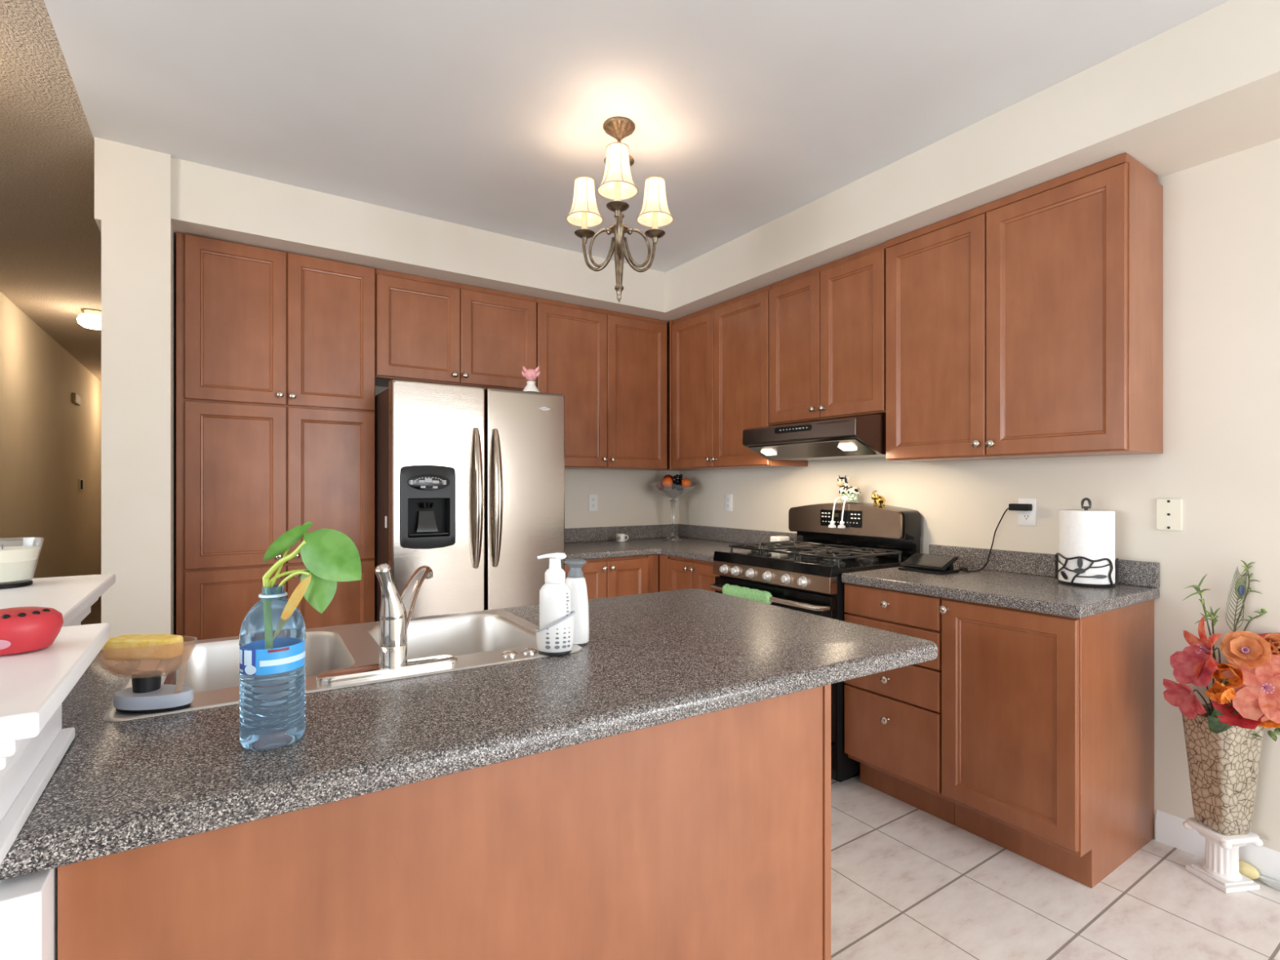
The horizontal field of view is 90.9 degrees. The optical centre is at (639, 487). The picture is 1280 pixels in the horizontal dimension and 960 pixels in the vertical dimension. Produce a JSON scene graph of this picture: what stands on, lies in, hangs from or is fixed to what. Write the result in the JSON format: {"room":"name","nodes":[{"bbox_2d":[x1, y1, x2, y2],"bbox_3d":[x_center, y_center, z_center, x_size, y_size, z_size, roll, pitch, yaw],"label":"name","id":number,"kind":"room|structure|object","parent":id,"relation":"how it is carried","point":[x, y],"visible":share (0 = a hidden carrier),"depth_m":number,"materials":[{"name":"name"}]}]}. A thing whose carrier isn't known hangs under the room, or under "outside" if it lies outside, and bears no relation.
{"room":"kitchen","nodes":[
{"label":"kitchen","id":0,"kind":"room"},
{"bbox_2d":[0,622,80,959],"bbox_3d":[-1.014,0.762,0.966,0.314,1.030,1.090,0,0,-34],"label":"wall","id":1,"kind":"structure","parent":0,"point":[28,902],"depth_m":0.65,"materials":[{"name":"white paint"}]},
{"bbox_2d":[0,727,75,865],"bbox_3d":[-0.720,0.355,0.750,0.016,0.017,0.385,0,0,-34],"label":"trim","id":2,"kind":"structure","parent":1,"relation":"attached to","point":[15,819],"depth_m":0.72,"materials":[{"name":"white wood"}]},
{"bbox_2d":[0,573,115,782],"bbox_3d":[-1.060,0.250,0.955,0.425,0.085,1.178,0,0,-34],"label":"shelf","id":3,"kind":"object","parent":1,"relation":"attached to","point":[33,685],"depth_m":0.76,"materials":[{"name":"white wood"}]},
{"bbox_2d":[0,537,44,589],"bbox_3d":[-1.333,0.158,1.318,0.128,0.098,0.128,0,0,0],"label":"candle jar","id":4,"kind":"object","parent":3,"relation":"on","point":[17,563],"visible":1,"depth_m":1.30,"materials":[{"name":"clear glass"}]},
{"bbox_2d":[0,606,63,655],"bbox_3d":[-0.793,0.180,0.799,0.092,0.053,0.086,0,0,-32],"label":"toy","id":5,"kind":"object","parent":3,"relation":"on","point":[23,629],"visible":1,"depth_m":0.78,"materials":[{"name":"red plastic"}]},
{"bbox_2d":[0,291,101,578],"bbox_3d":[-5.344,-0.051,5.609,0.100,2.656,10.200,0,0,-34],"label":"wall","id":6,"kind":"structure","parent":0,"point":[49,442],"depth_m":5.63,"materials":[{"name":"paint"}]},
{"bbox_2d":[71,392,80,405],"bbox_3d":[-6.000,-0.940,6.710,0.030,0.105,0.300,0,0,-34],"label":"door chime","id":7,"kind":"object","parent":6,"relation":"attached to","point":[76,398],"visible":1,"depth_m":6.62,"materials":[{"name":"beige plastic"}]},
{"bbox_2d":[78,479,84,489],"bbox_3d":[-6.188,-0.033,6.993,0.030,0.120,0.240,0,0,-34],"label":"thermostat","id":8,"kind":"object","parent":6,"relation":"attached to","point":[81,482],"visible":1,"depth_m":6.91,"materials":[{"name":"beige"}]},
{"bbox_2d":[94,137,176,649],"bbox_3d":[-4.674,-0.051,6.488,0.241,2.656,9.480,0,0,-34],"label":"wall","id":9,"kind":"structure","parent":0,"point":[132,184],"depth_m":2.55,"materials":[{"name":"beige paint"}]},
{"bbox_2d":[375,386,679,591],"bbox_3d":[-0.994,-0.051,3.894,3.005,2.656,0.120,0,0,-34],"label":"wall","id":10,"kind":"structure","parent":0,"point":[624,497],"depth_m":4.38,"materials":[{"name":"beige paint"}]},
{"bbox_2d":[375,268,536,391],"bbox_3d":[-1.051,-0.843,3.568,0.886,0.556,0.354,0,0,-34],"label":"upper cabinet","id":11,"kind":"object","parent":10,"relation":"attached to","point":[428,330],"visible":0.96,"depth_m":3.41,"materials":[{"name":"brown wood"}]},
{"bbox_2d":[588,493,597,511],"bbox_3d":[-0.317,0.102,4.268,0.070,0.114,0.008,0,0,-34],"label":"power outlet","id":12,"kind":"object","parent":10,"relation":"attached to","point":[593,498],"visible":1,"depth_m":4.26,"materials":[{"name":"white plastic"}]},
{"bbox_2d":[535,297,666,470],"bbox_3d":[-0.284,-0.622,4.079,0.954,0.998,0.354,0,0,-34],"label":"upper cabinet","id":13,"kind":"object","parent":10,"relation":"attached to","point":[609,367],"visible":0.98,"depth_m":3.96,"materials":[{"name":"brown wood"}]},
{"bbox_2d":[0,0,1229,381],"bbox_3d":[-2.822,-1.429,3.865,6.320,0.100,15.900,0,0,-34],"label":"ceiling","id":14,"kind":"structure","parent":0,"point":[486,115],"depth_m":2.23,"materials":[{"name":"white paint"}]},
{"bbox_2d":[76,308,101,329],"bbox_3d":[-4.266,-1.308,4.921,0.200,0.139,0.200,0,0,-34],"label":"ceiling light","id":15,"kind":"object","parent":14,"relation":"attached to","point":[91,318],"visible":0.74,"depth_m":4.86,"materials":[{"name":"white glass"}]},
{"bbox_2d":[565,116,673,302],"bbox_3d":[-0.079,-1.041,2.360,0.424,0.673,0.387,0,0,0],"label":"chandelier","id":16,"kind":"object","parent":14,"relation":"hanging from","point":[617,184],"visible":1,"depth_m":2.42,"materials":[{"name":"white glass"}]},
{"bbox_2d":[80,595,1279,959],"bbox_3d":[-2.831,1.327,3.859,6.300,0.100,15.900,0,0,-34],"label":"floor","id":17,"kind":"structure","parent":0,"point":[908,882],"depth_m":1.94,"materials":[{"name":"tile"}]},
{"bbox_2d":[176,231,375,641],"bbox_3d":[-1.762,0.079,3.094,0.819,2.398,0.354,0,0,-34],"label":"pantry cabinet","id":18,"kind":"object","parent":17,"relation":"on","point":[276,349],"visible":0.59,"depth_m":2.94,"materials":[{"name":"brown wood"}]},
{"bbox_2d":[57,669,831,959],"bbox_3d":[-0.341,0.841,1.367,1.214,0.873,0.860,0,0,-32],"label":"base cabinet","id":19,"kind":"object","parent":17,"relation":"on","point":[707,836],"visible":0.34,"depth_m":0.98,"materials":[{"name":"brown wood"}]},
{"bbox_2d":[0,588,937,880],"bbox_3d":[-0.254,0.384,1.449,1.683,0.040,0.963,0,0,-32],"label":"countertop","id":20,"kind":"structure","parent":19,"relation":"on","point":[649,660],"depth_m":1.00,"materials":[{"name":"stone"}]},
{"bbox_2d":[239,584,306,751],"bbox_3d":[-0.525,0.252,0.901,0.083,0.222,0.083,0,0,-30],"label":"water bottle","id":21,"kind":"object","parent":20,"relation":"on","point":[273,672],"visible":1,"depth_m":0.87,"materials":[{"name":"blue plastic"}]},
{"bbox_2d":[262,520,361,620],"bbox_3d":[-0.468,0.156,0.903,0.157,0.214,0.051,0,0,0],"label":"pothos cutting","id":22,"kind":"object","parent":21,"relation":"in","point":[329,556],"visible":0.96,"depth_m":0.89,"materials":[{"name":"green plant"}]},
{"bbox_2d":[102,608,582,721],"bbox_3d":[-0.619,0.448,1.421,0.837,0.188,0.560,0,0,-32],"label":"sink","id":23,"kind":"object","parent":20,"relation":"in","point":[479,638],"visible":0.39,"depth_m":1.48,"materials":[{"name":"silver metal"}]},
{"bbox_2d":[95,640,196,712],"bbox_3d":[-0.813,0.305,1.036,0.164,0.109,0.085,0,0,0],"label":"soap dish","id":24,"kind":"object","parent":23,"relation":"on","point":[147,694],"visible":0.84,"depth_m":1.02,"materials":[{"name":"grey"}]},
{"bbox_2d":[103,634,183,661],"bbox_3d":[-0.811,0.262,1.032,0.108,0.035,0.046,0,0,0],"label":"sponge","id":25,"kind":"object","parent":24,"relation":"on","point":[126,646],"visible":0.91,"depth_m":1.01,"materials":[{"name":"yellow"}]},
{"bbox_2d":[534,610,575,655],"bbox_3d":[-0.187,0.316,1.386,0.089,0.087,0.072,0,0,0],"label":"sink caddy","id":26,"kind":"object","parent":23,"relation":"on","point":[556,638],"visible":0.86,"depth_m":1.36,"materials":[{"name":"white plastic"}]},
{"bbox_2d":[537,552,570,629],"bbox_3d":[-0.189,0.248,1.386,0.073,0.210,0.050,0,0,0],"label":"soap pump","id":27,"kind":"object","parent":26,"relation":"in","point":[554,594],"visible":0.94,"depth_m":1.37,"materials":[{"name":"white plastic"}]},
{"bbox_2d":[539,582,570,629],"bbox_3d":[-0.187,0.281,1.386,0.069,0.144,0.050,0,0,0],"label":"bottle","id":28,"kind":"object","parent":27,"relation":"on","point":[554,597],"depth_m":1.37,"materials":[{"name":"white plastic"}]},
{"bbox_2d":[566,592,568,616],"bbox_3d":[-0.159,0.270,1.371,0.009,0.082,0.004,0,0,0],"label":"print","id":29,"kind":"object","parent":27,"relation":"attached to","point":[566,593],"depth_m":1.37},
{"bbox_2d":[315,563,457,684],"bbox_3d":[-0.538,0.253,1.317,0.264,0.214,0.266,0,0,-32],"label":"faucet","id":30,"kind":"object","parent":20,"relation":"on","point":[396,611],"visible":1,"depth_m":1.21,"materials":[{"name":"silver metal"}]},
{"bbox_2d":[564,559,589,644],"bbox_3d":[-0.150,0.263,1.466,0.057,0.192,0.054,0,0,39],"label":"hand soap bottle","id":31,"kind":"object","parent":20,"relation":"on","point":[576,583],"visible":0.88,"depth_m":1.45,"materials":[{"name":"white plastic"}]},
{"bbox_2d":[374,378,564,621],"bbox_3d":[-0.933,0.390,3.379,0.887,1.776,0.745,0,0,-34],"label":"refrigerator","id":32,"kind":"object","parent":17,"relation":"on","point":[470,480],"visible":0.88,"depth_m":3.09,"materials":[{"name":"silver metal"}]},
{"bbox_2d":[521,365,539,392],"bbox_3d":[-0.571,-0.568,3.304,0.096,0.138,0.090,0,0,0],"label":"figurine","id":33,"kind":"object","parent":32,"relation":"on","point":[531,375],"visible":0.98,"depth_m":3.28,"materials":[{"name":"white ceramic"}]},
{"bbox_2d":[564,554,658,599],"bbox_3d":[-0.323,0.842,3.874,0.660,0.872,0.655,0,0,-34],"label":"base cabinet","id":34,"kind":"object","parent":17,"relation":"on","point":[633,575],"visible":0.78,"depth_m":3.67,"materials":[{"name":"brown wood"}]},
{"bbox_2d":[564,524,796,562],"bbox_3d":[0.089,0.337,3.817,1.285,0.134,1.206,0,0,-34],"label":"countertop","id":35,"kind":"structure","parent":34,"relation":"on","point":[700,543],"depth_m":4.07,"materials":[{"name":"stone"}]},
{"bbox_2d":[616,533,628,542],"bbox_3d":[-0.123,0.337,4.228,0.075,0.052,0.060,0,0,-32],"label":"mug","id":36,"kind":"object","parent":35,"relation":"on","point":[620,537],"visible":1,"depth_m":4.20,"materials":[{"name":"white ceramic"}]},
{"bbox_2d":[650,485,690,540],"bbox_3d":[0.233,0.163,4.373,0.330,0.400,0.329,0,0,0],"label":"fruit bowl","id":37,"kind":"object","parent":35,"relation":"on","point":[673,500],"visible":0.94,"depth_m":4.37,"materials":[{"name":"clear glass"}]},
{"bbox_2d":[656,481,664,490],"bbox_3d":[0.145,-0.011,4.374,0.060,0.061,0.060,0,0,-34],"label":"apple","id":38,"kind":"object","parent":37,"relation":"in","point":[660,486],"visible":0.87,"depth_m":4.35,"materials":[{"name":"red food"}]},
{"bbox_2d":[662,476,672,488],"bbox_3d":[0.188,-0.035,4.334,0.076,0.077,0.076,0,0,-34],"label":"orange","id":39,"kind":"object","parent":37,"relation":"in","point":[667,482],"visible":1,"depth_m":4.31,"materials":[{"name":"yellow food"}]},
{"bbox_2d":[662,475,674,479],"bbox_3d":[0.200,-0.054,4.419,0.080,0.081,0.080,0,0,-34],"label":"apple","id":40,"kind":"object","parent":37,"relation":"in","point":[671,477],"visible":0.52,"depth_m":4.40,"materials":[{"name":"red food"}]},
{"bbox_2d":[671,474,683,490],"bbox_3d":[0.258,-0.035,4.355,0.080,0.115,0.089,0,0,0],"label":"grape bunch","id":41,"kind":"object","parent":37,"relation":"in","point":[677,485],"visible":0.99,"depth_m":4.33,"materials":[{"name":"black"}]},
{"bbox_2d":[680,477,690,488],"bbox_3d":[0.316,-0.031,4.359,0.072,0.073,0.072,0,0,-34],"label":"orange","id":42,"kind":"object","parent":37,"relation":"in","point":[686,482],"visible":1,"depth_m":4.33,"materials":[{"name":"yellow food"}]},
{"bbox_2d":[770,535,789,544],"bbox_3d":[0.807,0.322,3.639,0.100,0.082,0.078,0,0,-34],"label":"butter dish","id":43,"kind":"object","parent":35,"relation":"on","point":[779,538],"visible":0.36,"depth_m":3.61,"materials":[{"name":"white ceramic"}]},
{"bbox_2d":[659,555,719,591],"bbox_3d":[0.519,0.842,3.740,0.655,0.872,0.595,0,0,-34],"label":"base cabinet","id":44,"kind":"object","parent":17,"relation":"on","point":[676,573],"visible":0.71,"depth_m":3.62,"materials":[{"name":"brown wood"}]},
{"bbox_2d":[709,502,920,782],"bbox_3d":[0.846,0.677,3.135,0.724,1.200,0.760,0,0,-34],"label":"gas range","id":45,"kind":"object","parent":17,"relation":"on","point":[804,576],"visible":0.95,"depth_m":3.00,"materials":[{"name":"black metal"}]},
{"bbox_2d":[722,583,772,604],"bbox_3d":[0.508,0.509,3.012,0.041,0.067,0.325,0,0,-34],"label":"towel","id":46,"kind":"object","parent":45,"relation":"on","point":[753,594],"visible":0.83,"depth_m":2.99,"materials":[{"name":"green fabric"}]},
{"bbox_2d":[713,545,908,577],"bbox_3d":[0.844,0.353,3.134,0.610,0.048,0.760,0,0,-34],"label":"cooktop","id":47,"kind":"object","parent":45,"relation":"in","point":[785,564],"depth_m":2.94,"materials":[{"name":"black metal"}]},
{"bbox_2d":[828,475,861,528],"bbox_3d":[1.065,0.072,3.272,0.126,0.273,0.162,0,0,42],"label":"cow figurine","id":48,"kind":"object","parent":45,"relation":"on","point":[847,492],"visible":1,"depth_m":3.26,"materials":[{"name":"white ceramic"}]},
{"bbox_2d":[840,493,858,501],"bbox_3d":[1.093,0.052,3.285,0.094,0.039,0.094,0,0,42],"label":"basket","id":49,"kind":"object","parent":48,"relation":"on","point":[849,497],"depth_m":3.25,"materials":[{"name":"white"}]},
{"bbox_2d":[871,490,885,505],"bbox_3d":[1.192,0.052,3.145,0.082,0.077,0.038,0,0,-17],"label":"animal figurine","id":50,"kind":"object","parent":45,"relation":"on","point":[877,499],"visible":0.99,"depth_m":3.13,"materials":[{"name":"gold metal"}]},
{"bbox_2d":[844,583,955,825],"bbox_3d":[1.232,0.842,2.669,0.654,0.872,0.430,0,0,-34],"label":"base cabinet","id":51,"kind":"object","parent":17,"relation":"on","point":[892,718],"visible":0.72,"depth_m":2.48,"materials":[{"name":"brown wood"}]},
{"bbox_2d":[841,544,1159,618],"bbox_3d":[1.367,0.338,2.478,0.643,0.132,0.899,0,0,-34],"label":"countertop","id":52,"kind":"structure","parent":51,"relation":"on","point":[1015,580],"depth_m":2.35,"materials":[{"name":"stone"}]},
{"bbox_2d":[897,552,959,574],"bbox_3d":[1.253,0.330,2.741,0.145,0.067,0.200,0,0,-34],"label":"tablet","id":53,"kind":"object","parent":52,"relation":"on","point":[917,562],"visible":1,"depth_m":2.71,"materials":[{"name":"black plastic"}]},
{"bbox_2d":[1054,497,1118,587],"bbox_3d":[1.675,0.200,2.367,0.197,0.324,0.188,0,0,45],"label":"paper towel holder","id":54,"kind":"object","parent":52,"relation":"on","point":[1078,571],"visible":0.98,"depth_m":2.30,"materials":[{"name":"black metal"}]},
{"bbox_2d":[1058,509,1115,584],"bbox_3d":[1.678,0.218,2.368,0.176,0.266,0.176,0,0,-41],"label":"paper towel roll","id":55,"kind":"object","parent":54,"relation":"in","point":[1090,534],"visible":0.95,"depth_m":2.30,"materials":[{"name":"white paper"}]},
{"bbox_2d":[937,597,1154,888],"bbox_3d":[1.477,0.842,2.303,0.654,0.872,0.451,0,0,-34],"label":"base cabinet","id":56,"kind":"object","parent":17,"relation":"on","point":[1047,720],"visible":0.98,"depth_m":2.12,"materials":[{"name":"brown wood"}]},
{"bbox_2d":[1182,817,1262,893],"bbox_3d":[1.897,1.192,2.054,0.146,0.170,0.146,0,0,-9],"label":"pedestal","id":57,"kind":"object","parent":17,"relation":"on","point":[1220,867],"visible":0.91,"depth_m":2.02,"materials":[{"name":"white ceramic"}]},
{"bbox_2d":[1182,702,1264,835],"bbox_3d":[1.897,0.918,2.054,0.173,0.378,0.173,0,0,-9],"label":"flower vase","id":58,"kind":"object","parent":57,"relation":"on","point":[1224,766],"visible":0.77,"depth_m":2.00,"materials":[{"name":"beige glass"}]},
{"bbox_2d":[1163,678,1211,719],"bbox_3d":[1.762,0.786,2.029,0.182,0.343,0.115,0,0,-40],"label":"lily","id":59,"kind":"object","parent":58,"relation":"in","point":[1178,695],"visible":0.91,"depth_m":2.02,"materials":[{"name":"fabric"}]},
{"bbox_2d":[1169,644,1218,713],"bbox_3d":[1.792,0.728,1.990,0.156,0.459,0.124,0,0,0],"label":"lily","id":60,"kind":"object","parent":58,"relation":"in","point":[1183,663],"visible":0.9,"depth_m":2.00,"materials":[{"name":"pink fabric"}]},
{"bbox_2d":[1183,573,1217,660],"bbox_3d":[1.834,0.579,2.054,0.124,0.597,0.048,0,0,-20],"label":"twig","id":61,"kind":"object","parent":58,"relation":"in","point":[1197,589],"visible":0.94,"depth_m":2.05,"materials":[{"name":"green plant"}]},
{"bbox_2d":[1183,615,1222,679],"bbox_3d":[1.772,0.681,1.993,0.100,0.554,0.206,0,0,41],"label":"lily","id":62,"kind":"object","parent":58,"relation":"in","point":[1206,645],"visible":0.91,"depth_m":1.99,"materials":[{"name":"red plant"}]},
{"bbox_2d":[1204,605,1220,710],"bbox_3d":[1.870,0.632,2.067,0.043,0.491,0.067,0,0,36],"label":"twig","id":63,"kind":"object","parent":58,"relation":"in","point":[1214,620],"visible":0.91,"depth_m":2.06,"materials":[{"name":"green plant"}]},
{"bbox_2d":[1205,681,1235,709],"bbox_3d":[1.800,0.776,1.969,0.067,0.362,0.182,0,0,33],"label":"rose","id":64,"kind":"object","parent":58,"relation":"in","point":[1219,692],"visible":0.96,"depth_m":1.92,"materials":[{"name":"orange plant"}]},
{"bbox_2d":[1208,678,1239,733],"bbox_3d":[1.830,0.734,1.985,0.136,0.289,0.084,0,0,0],"label":"leaf spray","id":65,"kind":"object","parent":58,"relation":"in","point":[1215,725],"visible":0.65,"depth_m":1.97,"materials":[{"name":"green plant"}]},
{"bbox_2d":[1211,662,1243,687],"bbox_3d":[1.856,0.750,1.975,0.122,0.414,0.076,0,0,-33],"label":"rose","id":66,"kind":"object","parent":58,"relation":"in","point":[1233,682],"visible":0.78,"depth_m":1.95,"materials":[{"name":"orange fabric"}]},
{"bbox_2d":[1211,699,1264,728],"bbox_3d":[1.847,0.790,1.969,0.100,0.335,0.137,0,0,0],"label":"lily","id":67,"kind":"object","parent":58,"relation":"in","point":[1230,718],"visible":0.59,"depth_m":1.95,"materials":[{"name":"red plant"}]},
{"bbox_2d":[1228,560,1261,662],"bbox_3d":[1.971,0.558,2.064,0.115,0.640,0.044,0,0,0],"label":"twig","id":68,"kind":"object","parent":58,"relation":"in","point":[1248,591],"visible":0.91,"depth_m":2.06,"materials":[{"name":"green plant"}]},
{"bbox_2d":[1218,653,1279,723],"bbox_3d":[1.900,0.732,1.917,0.110,0.452,0.198,0,0,-29],"label":"lily","id":69,"kind":"object","parent":58,"relation":"in","point":[1260,687],"visible":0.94,"depth_m":1.92,"materials":[{"name":"pink fabric"}]},
{"bbox_2d":[1239,608,1267,631],"bbox_3d":[1.995,0.632,2.065,0.143,0.492,0.025,0,0,5],"label":"twig","id":70,"kind":"object","parent":58,"relation":"in","point":[1261,613],"visible":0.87,"depth_m":2.06,"materials":[{"name":"green plant"}]},
{"bbox_2d":[1248,727,1279,742],"bbox_3d":[1.956,0.745,1.988,0.209,0.267,0.133,0,0,0],"label":"foliage spray","id":71,"kind":"object","parent":58,"relation":"in","point":[1277,731],"visible":0.09,"depth_m":1.96,"materials":[{"name":"green plant"}]},
{"bbox_2d":[1257,705,1279,728],"bbox_3d":[1.908,0.807,1.960,0.077,0.301,0.147,0,0,0],"label":"rose","id":72,"kind":"object","parent":58,"relation":"in","point":[1269,724],"visible":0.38,"depth_m":1.92,"materials":[{"name":"orange fabric"}]},
{"bbox_2d":[1263,633,1279,665],"bbox_3d":[1.950,0.702,1.960,0.092,0.511,0.150,0,0,0],"label":"rose","id":73,"kind":"object","parent":58,"relation":"in","point":[1273,639],"visible":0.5,"depth_m":1.94,"materials":[{"name":"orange plant"}]},
{"bbox_2d":[1239,859,1259,879],"bbox_3d":[1.974,1.252,2.069,0.036,0.052,0.088,0,0,-34],"label":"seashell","id":74,"kind":"object","parent":17,"relation":"on","point":[1246,869],"visible":0.45,"depth_m":2.05,"materials":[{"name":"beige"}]},
{"bbox_2d":[1258,875,1279,891],"bbox_3d":[2.043,1.268,1.983,0.032,0.020,0.150,0,0,-34],"label":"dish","id":75,"kind":"object","parent":17,"relation":"on","point":[1273,883],"visible":1,"depth_m":2.02,"materials":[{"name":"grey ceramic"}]},
{"bbox_2d":[679,138,1279,851],"bbox_3d":[2.220,-0.051,1.890,0.120,2.656,7.020,0,0,-34],"label":"wall","id":76,"kind":"structure","parent":0,"point":[1220,456],"depth_m":2.23,"materials":[{"name":"beige paint"}]},
{"bbox_2d":[564,524,796,546],"bbox_3d":[0.089,0.316,3.817,1.285,0.094,1.206,0,0,-34],"label":"backsplash","id":77,"kind":"structure","parent":76,"relation":"attached to","point":[704,532],"depth_m":4.29,"materials":[{"name":"stone"}]},
{"bbox_2d":[170,0,1279,322],"bbox_3d":[0.939,-1.250,0.994,3.005,0.256,6.850,0,0,-34],"label":"soffit","id":78,"kind":"structure","parent":76,"relation":"attached to","point":[1206,88],"depth_m":2.66,"materials":[{"name":"beige paint"}]},
{"bbox_2d":[724,493,732,511],"bbox_3d":[0.592,0.102,4.215,0.008,0.114,0.070,0,0,-34],"label":"power outlet","id":79,"kind":"object","parent":76,"relation":"attached to","point":[728,497],"visible":1,"depth_m":4.21,"materials":[{"name":"white plastic"}]},
{"bbox_2d":[654,284,808,471],"bbox_3d":[0.484,-0.622,4.061,0.354,0.998,1.230,0,0,-34],"label":"upper cabinet","id":80,"kind":"object","parent":76,"relation":"attached to","point":[717,355],"visible":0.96,"depth_m":3.81,"materials":[{"name":"brown wood"}]},
{"bbox_2d":[742,413,885,461],"bbox_3d":[0.957,-0.245,3.198,0.522,0.190,0.718,0,0,-34],"label":"range hood","id":81,"kind":"object","parent":76,"relation":"attached to","point":[862,437],"visible":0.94,"depth_m":2.99,"materials":[{"name":"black metal"}]},
{"bbox_2d":[768,242,885,425],"bbox_3d":[1.028,-0.733,3.246,0.354,0.776,0.725,0,0,-34],"label":"upper cabinet","id":82,"kind":"object","parent":76,"relation":"attached to","point":[827,322],"visible":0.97,"depth_m":3.12,"materials":[{"name":"brown wood"}]},
{"bbox_2d":[958,503,1031,572],"bbox_3d":[1.500,0.216,2.713,0.314,0.295,0.109,0,0,20],"label":"charger","id":83,"kind":"object","parent":76,"relation":"attached to","point":[1016,507],"visible":0.95,"depth_m":2.67,"materials":[{"name":"black plastic"}]},
{"bbox_2d":[885,152,1163,462],"bbox_3d":[1.486,-0.622,2.559,0.354,0.998,0.920,0,0,-34],"label":"upper cabinet","id":84,"kind":"object","parent":76,"relation":"attached to","point":[1028,323],"visible":1,"depth_m":2.35,"materials":[{"name":"brown wood"}]},
{"bbox_2d":[1017,498,1035,525],"bbox_3d":[1.631,0.103,2.657,0.008,0.114,0.070,0,0,-34],"label":"power outlet","id":85,"kind":"object","parent":76,"relation":"attached to","point":[1024,517],"visible":0.68,"depth_m":2.65,"materials":[{"name":"white plastic"}]},
{"bbox_2d":[1022,513,1031,520],"bbox_3d":[1.629,0.124,2.656,0.002,0.029,0.033,0,0,-34],"label":"socket","id":86,"kind":"object","parent":85,"relation":"attached to","point":[1025,517],"depth_m":2.66,"materials":[{"name":"white plastic"}]},
{"bbox_2d":[928,544,1159,587],"bbox_3d":[1.630,0.317,2.643,0.022,0.092,0.882,0,0,-34],"label":"backsplash","id":87,"kind":"structure","parent":76,"relation":"attached to","point":[1131,572],"depth_m":2.64,"materials":[{"name":"stone"}]},
{"bbox_2d":[1155,498,1182,530],"bbox_3d":[1.895,0.097,2.258,0.012,0.114,0.074,0,0,-34],"label":"wall plate","id":88,"kind":"object","parent":76,"relation":"attached to","point":[1169,512],"visible":1,"depth_m":2.25,"materials":[{"name":"beige plastic"}]},
{"bbox_2d":[1155,809,1279,881],"bbox_3d":[2.978,1.224,0.630,0.016,0.106,3.982,0,0,-34],"label":"baseboard","id":89,"kind":"structure","parent":76,"relation":"attached to","point":[1171,830],"depth_m":2.19,"materials":[{"name":"white"}]},
{"bbox_2d":[1225,565,1247,631],"bbox_3d":[1.951,0.557,2.061,0.072,0.602,0.011,0,0,1],"label":"feather","id":90,"kind":"object","parent":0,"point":[1240,588],"visible":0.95,"depth_m":2.06,"materials":[{"name":"green"}]},
{"bbox_2d":[1239,585,1244,595],"bbox_3d":[1.964,0.336,2.056,0.019,0.035,0.003,0,0,0],"label":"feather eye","id":91,"kind":"object","parent":90,"relation":"attached to","point":[1242,588],"depth_m":2.06,"materials":[{"name":"blue"}]},
{"bbox_2d":[1218,631,1271,668],"bbox_3d":[1.861,0.701,1.960,0.090,0.512,0.141,0,0,-8],"label":"flower","id":92,"kind":"object","parent":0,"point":[1233,644],"visible":0.94,"depth_m":1.94,"materials":[{"name":"orange plant"}]},
{"bbox_2d":[1257,632,1279,638],"bbox_3d":[2.031,0.691,2.027,0.236,0.453,0.048,0,0,3],"label":"calla lily","id":93,"kind":"object","parent":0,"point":[1263,635],"visible":0.1,"depth_m":2.01,"materials":[{"name":"red plant"}]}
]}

